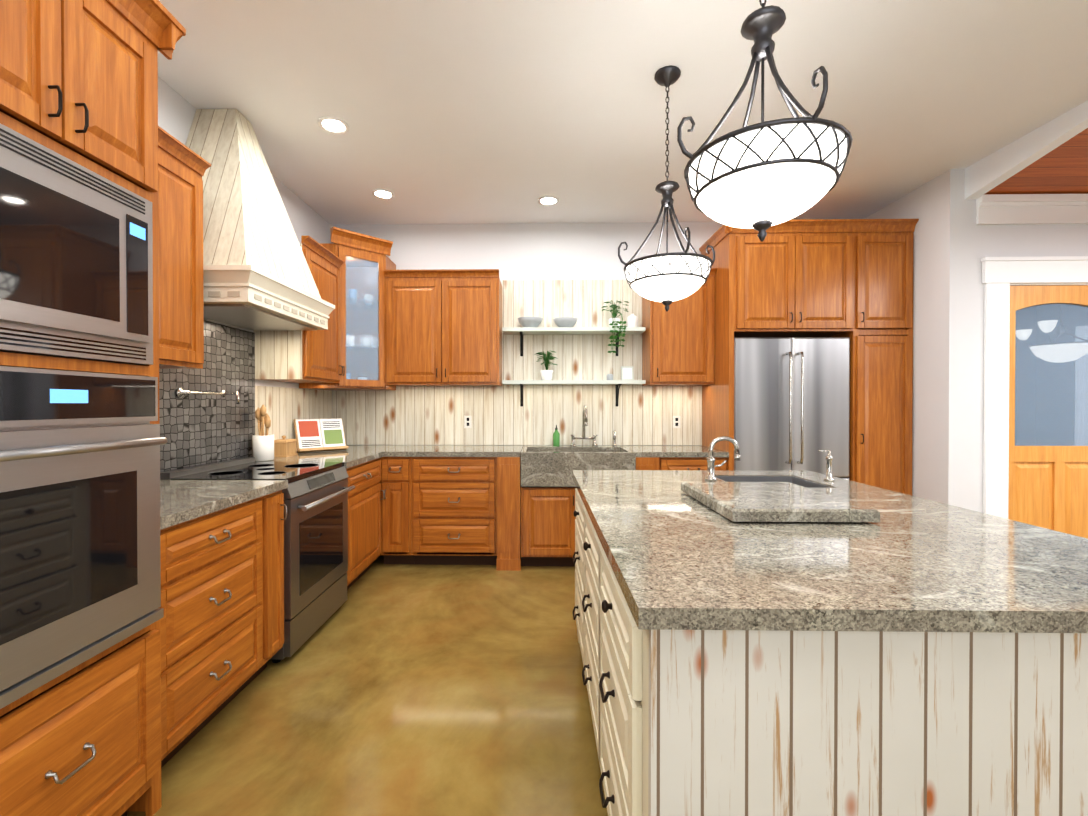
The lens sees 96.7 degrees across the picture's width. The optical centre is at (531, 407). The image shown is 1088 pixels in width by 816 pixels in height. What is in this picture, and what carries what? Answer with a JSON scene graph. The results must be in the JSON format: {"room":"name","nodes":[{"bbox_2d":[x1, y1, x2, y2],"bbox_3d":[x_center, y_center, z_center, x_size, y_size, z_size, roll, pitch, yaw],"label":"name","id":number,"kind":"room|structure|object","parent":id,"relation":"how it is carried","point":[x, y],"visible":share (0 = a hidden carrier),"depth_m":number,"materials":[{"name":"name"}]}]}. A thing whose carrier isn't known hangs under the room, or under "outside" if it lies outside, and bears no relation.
{"room":"kitchen","nodes":[
{"label":"kitchen","id":0,"kind":"room"},
{"bbox_2d":[158,76,333,390],"bbox_3d":[-2.004,-0.689,0.740,0.120,4.000,7.820,0,0,1],"label":"wall","id":1,"kind":"structure","parent":0,"point":[176,115],"depth_m":3.51,"materials":[{"name":"grey paint"}]},
{"bbox_2d":[158,126,210,368],"bbox_3d":[-1.728,-0.677,1.956,0.381,0.980,0.748,0,0,1],"label":"upper cabinet","id":2,"kind":"object","parent":1,"relation":"attached to","point":[182,167],"visible":0.21,"depth_m":2.16,"materials":[{"name":"brown wood"}]},
{"bbox_2d":[159,320,331,472],"bbox_3d":[-1.894,-0.079,3.055,0.009,0.864,2.932,0,0,1],"label":"backsplash","id":3,"kind":"structure","parent":1,"relation":"attached to","point":[197,430],"depth_m":2.96,"materials":[{"name":"tile"}]},
{"bbox_2d":[176,387,239,403],"bbox_3d":[-1.745,-0.067,2.720,0.298,0.090,0.281,0,0,1],"label":"pot filler","id":4,"kind":"object","parent":3,"relation":"attached to","point":[181,392],"visible":1,"depth_m":2.65,"materials":[{"name":"silver metal"}]},
{"bbox_2d":[185,109,334,330],"bbox_3d":[-1.621,-1.106,2.808,0.563,1.190,0.955,0,0,1],"label":"range hood","id":5,"kind":"object","parent":1,"relation":"attached to","point":[257,275],"visible":0.79,"depth_m":2.64,"materials":[{"name":"beige wood"}]},
{"bbox_2d":[254,236,344,382],"bbox_3d":[-1.697,-0.688,3.603,0.381,0.980,0.616,0,0,1],"label":"upper cabinet","id":6,"kind":"object","parent":1,"relation":"attached to","point":[302,356],"visible":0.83,"depth_m":3.42,"materials":[{"name":"brown wood"}]},
{"bbox_2d":[299,227,395,389],"bbox_3d":[-1.538,-0.802,4.180,0.678,1.280,0.678,0,0,1],"label":"upper cabinet","id":7,"kind":"object","parent":1,"relation":"attached to","point":[365,259],"visible":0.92,"depth_m":4.13,"materials":[{"name":"brown wood"}]},
{"bbox_2d":[346,289,372,379],"bbox_3d":[-1.569,-0.614,4.283,0.318,0.858,0.192,0,0,1],"label":"glassware","id":8,"kind":"object","parent":7,"relation":"in","point":[366,339],"depth_m":4.25,"materials":[{"name":"blue"}]},
{"bbox_2d":[127,553,607,815],"bbox_3d":[2.265,1.355,1.623,8.625,0.100,9.720,0,0,1],"label":"floor","id":9,"kind":"structure","parent":0,"point":[415,690],"depth_m":2.04,"materials":[{"name":"concrete"}]},
{"bbox_2d":[0,0,185,815],"bbox_3d":[-1.547,0.022,1.249,0.772,2.570,0.777,0,0,1],"label":"tall cabinet","id":10,"kind":"object","parent":9,"relation":"on","point":[79,82],"visible":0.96,"depth_m":1.32,"materials":[{"name":"brown wood"}]},
{"bbox_2d":[0,123,152,364],"bbox_3d":[-1.443,-0.391,1.244,0.539,0.512,0.577,0,0,1],"label":"built-in microwave","id":11,"kind":"object","parent":10,"relation":"in","point":[76,260],"visible":1,"depth_m":1.24,"materials":[{"name":"metal"}]},
{"bbox_2d":[0,366,166,708],"bbox_3d":[-1.454,0.285,1.249,0.658,0.761,0.577,0,0,1],"label":"wall oven","id":12,"kind":"object","parent":10,"relation":"in","point":[80,573],"visible":1,"depth_m":1.25,"materials":[{"name":"metal"}]},
{"bbox_2d":[160,490,286,767],"bbox_3d":[-1.561,0.853,2.010,0.714,0.899,0.841,0,0,1],"label":"base cabinet","id":13,"kind":"object","parent":9,"relation":"on","point":[222,605],"visible":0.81,"depth_m":1.91,"materials":[{"name":"brown wood"}]},
{"bbox_2d":[160,479,287,529],"bbox_3d":[-1.572,0.382,2.007,0.693,0.040,0.841,0,0,1],"label":"countertop","id":14,"kind":"structure","parent":13,"relation":"on","point":[181,501],"depth_m":2.05,"materials":[{"name":"stone"}]},
{"bbox_2d":[160,457,354,662],"bbox_3d":[-1.505,0.811,2.796,0.736,0.972,0.726,0,0,1],"label":"range","id":15,"kind":"object","parent":9,"relation":"on","point":[315,547],"visible":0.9,"depth_m":2.68,"materials":[{"name":"metal"}]},
{"bbox_2d":[346,458,383,569],"bbox_3d":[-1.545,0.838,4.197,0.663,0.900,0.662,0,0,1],"label":"base cabinet","id":16,"kind":"object","parent":9,"relation":"on","point":[365,499],"depth_m":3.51,"materials":[{"name":"brown wood"}]},
{"bbox_2d":[255,449,383,467],"bbox_3d":[-1.544,0.372,3.513,0.693,0.040,0.705,0,0,1],"label":"countertop","id":17,"kind":"structure","parent":16,"relation":"on","point":[350,457],"depth_m":3.51,"materials":[{"name":"stone"}]},
{"bbox_2d":[252,405,273,460],"bbox_3d":[-1.806,0.163,3.262,0.130,0.380,0.130,0,0,1],"label":"utensil crock","id":18,"kind":"object","parent":17,"relation":"on","point":[262,447],"visible":0.98,"depth_m":3.23,"materials":[{"name":"white ceramic"}]},
{"bbox_2d":[274,435,297,456],"bbox_3d":[-1.806,0.276,3.533,0.124,0.152,0.164,0,0,1],"label":"box","id":19,"kind":"object","parent":17,"relation":"on","point":[283,447],"visible":0.94,"depth_m":3.46,"materials":[{"name":"brown wood"}]},
{"bbox_2d":[346,445,728,456],"bbox_3d":[-0.154,0.368,4.170,3.446,0.040,0.661,0,0,1],"label":"countertop","id":20,"kind":"structure","parent":16,"relation":"on","point":[389,450],"depth_m":3.97,"materials":[{"name":"stone"}]},
{"bbox_2d":[294,418,348,452],"bbox_3d":[-1.683,0.218,3.884,0.380,0.258,0.141,0,1,-44],"label":"cookbook stand","id":21,"kind":"object","parent":20,"relation":"on","point":[315,435],"visible":0.98,"depth_m":3.87,"materials":[{"name":"brown wood"}]},
{"bbox_2d":[553,425,559,445],"bbox_3d":[0.231,0.251,4.422,0.060,0.191,0.065,0,0,1],"label":"bottle","id":22,"kind":"object","parent":20,"relation":"on","point":[556,438],"visible":1,"depth_m":4.40,"materials":[{"name":"green glass"}]},
{"bbox_2d":[521,447,635,486],"bbox_3d":[0.374,0.484,4.079,0.904,0.269,0.532,0,0,1],"label":"sink","id":23,"kind":"object","parent":20,"relation":"in","point":[548,466],"visible":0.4,"depth_m":3.82,"materials":[{"name":"stone"}]},
{"bbox_2d":[570,405,597,445],"bbox_3d":[0.479,0.160,4.310,0.252,0.374,0.260,0,0,1],"label":"bridge faucet","id":24,"kind":"object","parent":20,"relation":"on","point":[584,417],"visible":1,"depth_m":4.40,"materials":[{"name":"silver metal"}]},
{"bbox_2d":[612,431,616,445],"bbox_3d":[0.761,0.276,4.415,0.044,0.140,0.044,0,0,1],"label":"sprayer","id":25,"kind":"object","parent":20,"relation":"on","point":[614,438],"visible":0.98,"depth_m":4.40,"materials":[{"name":"silver metal"}]},
{"bbox_2d":[380,457,520,570],"bbox_3d":[-0.644,0.838,4.178,1.135,0.899,0.670,0,0,1],"label":"base cabinet","id":26,"kind":"object","parent":9,"relation":"on","point":[451,510],"visible":0.94,"depth_m":3.88,"materials":[{"name":"brown wood"}]},
{"bbox_2d":[521,486,576,565],"bbox_3d":[0.376,0.961,4.147,0.908,0.655,0.694,0,0,1],"label":"base cabinet","id":27,"kind":"object","parent":9,"relation":"on","point":[548,518],"visible":0.46,"depth_m":3.84,"materials":[{"name":"brown wood"}]},
{"bbox_2d":[636,457,727,469],"bbox_3d":[1.201,0.839,4.143,0.735,0.899,0.669,0,0,1],"label":"base cabinet","id":28,"kind":"object","parent":9,"relation":"on","point":[671,463],"visible":0.19,"depth_m":3.84,"materials":[{"name":"brown wood"}]},
{"bbox_2d":[734,337,849,479],"bbox_3d":[2.075,0.363,4.105,0.910,1.850,0.686,0,0,1],"label":"refrigerator","id":29,"kind":"object","parent":9,"relation":"on","point":[791,403],"visible":0.5,"depth_m":3.83,"materials":[{"name":"grey metal"}]},
{"bbox_2d":[699,219,918,495],"bbox_3d":[2.269,-0.089,4.106,1.468,2.755,0.689,0,0,1],"label":"surround","id":30,"kind":"object","parent":9,"relation":"on","point":[852,279],"visible":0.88,"depth_m":3.79,"materials":[{"name":"brown wood"}]},
{"bbox_2d":[573,488,1087,815],"bbox_3d":[0.869,0.854,1.831,1.345,0.899,1.830,0,0,1],"label":"kitchen island","id":31,"kind":"object","parent":9,"relation":"on","point":[766,723],"visible":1,"depth_m":0.92,"materials":[{"name":"beige paint"}]},
{"bbox_2d":[572,470,1087,632],"bbox_3d":[0.894,0.384,1.827,1.355,0.040,1.890,0,0,1],"label":"island countertop","id":32,"kind":"structure","parent":31,"relation":"on","point":[678,558],"depth_m":1.14,"materials":[{"name":"stone"}]},
{"bbox_2d":[705,436,739,480],"bbox_3d":[0.951,0.249,2.400,0.172,0.220,0.055,0,0,1],"label":"faucet","id":33,"kind":"object","parent":32,"relation":"on","point":[710,469],"visible":1,"depth_m":2.39,"materials":[{"name":"silver metal"}]},
{"bbox_2d":[715,476,832,487],"bbox_3d":[1.172,0.482,2.388,0.436,0.236,0.376,0,0,1],"label":"prep sink","id":34,"kind":"object","parent":32,"relation":"in","point":[801,482],"visible":0.12,"depth_m":2.56,"materials":[{"name":"grey metal"}]},
{"bbox_2d":[681,481,879,521],"bbox_3d":[0.871,0.340,1.802,0.460,0.045,0.560,0,0,1],"label":"slab","id":35,"kind":"object","parent":32,"relation":"on","point":[761,502],"visible":0.98,"depth_m":1.63,"materials":[{"name":"grey stone"}]},
{"bbox_2d":[818,450,833,480],"bbox_3d":[1.458,0.284,2.391,0.072,0.152,0.044,0,0,1],"label":"soap dispenser","id":36,"kind":"object","parent":32,"relation":"on","point":[829,458],"visible":1,"depth_m":2.38,"materials":[{"name":"silver metal"}]},
{"bbox_2d":[334,222,722,486],"bbox_3d":[0.646,-0.715,4.540,4.975,4.000,0.120,0,0,1],"label":"wall","id":37,"kind":"structure","parent":0,"point":[520,251],"depth_m":4.49,"materials":[{"name":"grey paint"}]},
{"bbox_2d":[383,269,501,385],"bbox_3d":[-0.767,-0.693,4.314,0.988,0.980,0.381,0,0,1],"label":"upper cabinet","id":38,"kind":"object","parent":37,"relation":"attached to","point":[443,327],"visible":1,"depth_m":4.16,"materials":[{"name":"brown wood"}]},
{"bbox_2d":[332,280,701,444],"bbox_3d":[-0.142,-0.420,4.490,3.434,1.528,0.009,0,0,1],"label":"backsplash","id":39,"kind":"structure","parent":37,"relation":"attached to","point":[500,415],"depth_m":4.48,"materials":[{"name":"white wood"}]},
{"bbox_2d":[464,416,471,427],"bbox_3d":[-0.588,0.128,4.495,0.070,0.115,0.005,0,0,1],"label":"electrical outlet plate","id":40,"kind":"object","parent":39,"relation":"attached to","point":[468,421],"depth_m":4.49,"materials":[{"name":"white plastic"}]},
{"bbox_2d":[673,416,680,427],"bbox_3d":[1.342,0.128,4.458,0.070,0.115,0.005,0,0,1],"label":"electrical outlet plate","id":41,"kind":"object","parent":39,"relation":"attached to","point":[676,419],"depth_m":4.46,"materials":[{"name":"white plastic"}]},
{"bbox_2d":[502,380,645,405],"bbox_3d":[0.377,-0.130,4.364,1.257,0.232,0.223,0,0,1],"label":"open shelf","id":42,"kind":"object","parent":37,"relation":"attached to","point":[521,383],"visible":1,"depth_m":4.26,"materials":[{"name":"white paint"}]},
{"bbox_2d":[534,351,557,379],"bbox_3d":[0.132,-0.383,4.338,0.220,0.273,0.232,0,0,1],"label":"potted plant","id":43,"kind":"object","parent":42,"relation":"on","point":[546,374],"visible":0.96,"depth_m":4.31,"materials":[{"name":"green plant"}]},
{"bbox_2d":[607,374,612,379],"bbox_3d":[0.710,-0.277,4.360,0.060,0.061,0.060,0,0,1],"label":"jar","id":44,"kind":"object","parent":42,"relation":"on","point":[609,376],"visible":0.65,"depth_m":4.33,"materials":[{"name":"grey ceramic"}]},
{"bbox_2d":[621,366,633,379],"bbox_3d":[0.870,-0.311,4.378,0.110,0.130,0.028,0,0,1],"label":"picture frame","id":45,"kind":"object","parent":42,"relation":"on","point":[627,373],"visible":0.82,"depth_m":4.37,"materials":[{"name":"white paint"}]},
{"bbox_2d":[502,327,645,355],"bbox_3d":[0.377,-0.595,4.360,1.257,0.232,0.223,0,0,1],"label":"open shelf","id":46,"kind":"object","parent":37,"relation":"attached to","point":[521,331],"visible":0.83,"depth_m":4.29,"materials":[{"name":"white paint"}]},
{"bbox_2d":[518,316,542,326],"bbox_3d":[-0.010,-0.759,4.370,0.230,0.095,0.230,0,0,1],"label":"bowl","id":47,"kind":"object","parent":46,"relation":"on","point":[529,321],"visible":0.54,"depth_m":4.30,"materials":[{"name":"grey ceramic"}]},
{"bbox_2d":[553,317,577,326],"bbox_3d":[0.310,-0.756,4.364,0.220,0.090,0.220,0,0,1],"label":"bowl","id":48,"kind":"object","parent":46,"relation":"on","point":[565,321],"visible":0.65,"depth_m":4.29,"materials":[{"name":"grey ceramic"}]},
{"bbox_2d":[602,300,628,352],"bbox_3d":[0.765,-0.729,4.336,0.252,0.505,0.333,0,0,1],"label":"trailing plant","id":49,"kind":"object","parent":46,"relation":"on","point":[614,321],"visible":0.94,"depth_m":4.20,"materials":[{"name":"green plant"}]},
{"bbox_2d":[627,314,637,326],"bbox_3d":[0.910,-0.779,4.353,0.100,0.137,0.097,0,0,1],"label":"canister","id":50,"kind":"object","parent":46,"relation":"on","point":[632,320],"visible":0.77,"depth_m":4.31,"materials":[{"name":"white ceramic"}]},
{"bbox_2d":[642,268,716,385],"bbox_3d":[1.297,-0.693,4.275,0.550,0.980,0.381,0,0,1],"label":"upper cabinet","id":51,"kind":"object","parent":37,"relation":"attached to","point":[678,342],"visible":0.69,"depth_m":4.12,"materials":[{"name":"brown wood"}]},
{"bbox_2d":[158,0,1087,224],"bbox_3d":[0.488,-1.739,0.685,5.105,0.100,7.820,0,0,1],"label":"ceiling","id":52,"kind":"structure","parent":0,"point":[475,111],"depth_m":2.58,"materials":[{"name":"white paint"}]},
{"bbox_2d":[318,116,348,133],"bbox_3d":[-1.188,-1.698,2.908,0.176,0.009,0.176,0,0,1],"label":"recessed light","id":53,"kind":"object","parent":52,"relation":"in","point":[334,125],"visible":1,"depth_m":2.90,"materials":[{"name":"white"}]},
{"bbox_2d":[372,189,394,198],"bbox_3d":[-1.180,-1.704,3.858,0.176,0.009,0.176,0,0,1],"label":"recessed light","id":54,"kind":"object","parent":52,"relation":"in","point":[382,194],"visible":1,"depth_m":3.85,"materials":[{"name":"white"}]},
{"bbox_2d":[538,196,558,205],"bbox_3d":[0.143,-1.705,3.983,0.176,0.009,0.176,0,0,1],"label":"recessed light","id":55,"kind":"object","parent":52,"relation":"in","point":[548,200],"visible":1,"depth_m":3.98,"materials":[{"name":"white"}]},
{"bbox_2d":[618,65,714,310],"bbox_3d":[0.694,-1.095,2.466,0.512,1.208,0.511,0,0,1],"label":"pendant light","id":56,"kind":"object","parent":52,"relation":"hanging from","point":[666,279],"visible":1,"depth_m":2.38,"materials":[{"name":"white glass"}]},
{"bbox_2d":[677,0,852,241],"bbox_3d":[0.674,-1.088,1.406,0.512,1.208,0.511,0,0,1],"label":"pendant light","id":57,"kind":"object","parent":52,"relation":"hanging from","point":[762,177],"visible":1,"depth_m":1.30,"materials":[{"name":"white glass"}]},
{"bbox_2d":[864,181,929,499],"bbox_3d":[3.066,-0.711,4.009,0.125,4.000,0.810,0,0,1],"label":"wall","id":58,"kind":"structure","parent":0,"point":[915,204],"depth_m":3.72,"materials":[{"name":"grey paint"}]},
{"bbox_2d":[930,169,1087,512],"bbox_3d":[4.482,-0.708,3.492,2.975,4.000,0.120,0,0,1],"label":"wall","id":59,"kind":"structure","parent":0,"point":[954,244],"depth_m":3.46,"materials":[{"name":"grey paint"}]},
{"bbox_2d":[976,194,1087,224],"bbox_3d":[4.583,-1.405,3.399,2.820,0.195,0.048,0,0,1],"label":"crown molding","id":60,"kind":"structure","parent":59,"relation":"attached to","point":[1003,209],"depth_m":3.42,"materials":[{"name":"white wood"}]},
{"bbox_2d":[981,256,1087,518],"bbox_3d":[4.165,0.112,3.482,1.913,2.360,0.158,0,0,1],"label":"door frame","id":61,"kind":"structure","parent":59,"relation":"attached to","point":[1001,276],"depth_m":3.43,"materials":[{"name":"white wood"}]},
{"bbox_2d":[1008,285,1087,538],"bbox_3d":[3.785,0.206,3.481,0.754,2.163,0.040,0,0,1],"label":"pine door","id":62,"kind":"structure","parent":59,"relation":"in","point":[1048,487],"depth_m":3.47,"materials":[{"name":"brown wood"}]},
{"bbox_2d":[964,100,1087,199],"bbox_3d":[3.069,-2.075,0.086,0.080,1.220,6.725,0,0,1],"label":"wall","id":63,"kind":"structure","parent":0,"point":[983,176],"depth_m":3.05,"materials":[{"name":"white paint"}]},
{"bbox_2d":[985,128,1087,193],"bbox_3d":[4.579,-2.029,0.064,2.940,1.088,6.737,0,0,1],"label":"ceiling","id":64,"kind":"structure","parent":0,"point":[1062,168],"depth_m":3.20,"materials":[{"name":"brown wood"}]},
{"bbox_2d":[1015,304,1087,445],"bbox_3d":[4.893,-0.278,4.985,3.500,3.120,2.875,0,0,1],"label":"wall","id":65,"kind":"structure","parent":0,"point":[1048,390],"depth_m":6.18,"materials":[{"name":"blue paint"}]},
{"bbox_2d":[1075,325,1087,445],"bbox_3d":[6.520,-0.222,5.662,0.028,1.500,0.300,0,0,1],"label":"curtain","id":66,"kind":"object","parent":65,"relation":"attached to","point":[1076,379],"depth_m":5.72,"materials":[{"name":"white"}]},
{"bbox_2d":[1015,305,1087,362],"bbox_3d":[5.628,-1.098,5.233,0.843,1.238,0.750,0,0,1],"label":"chandelier","id":67,"kind":"object","parent":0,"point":[1060,344],"depth_m":5.04,"materials":[{"name":"white glass"}]}
]}

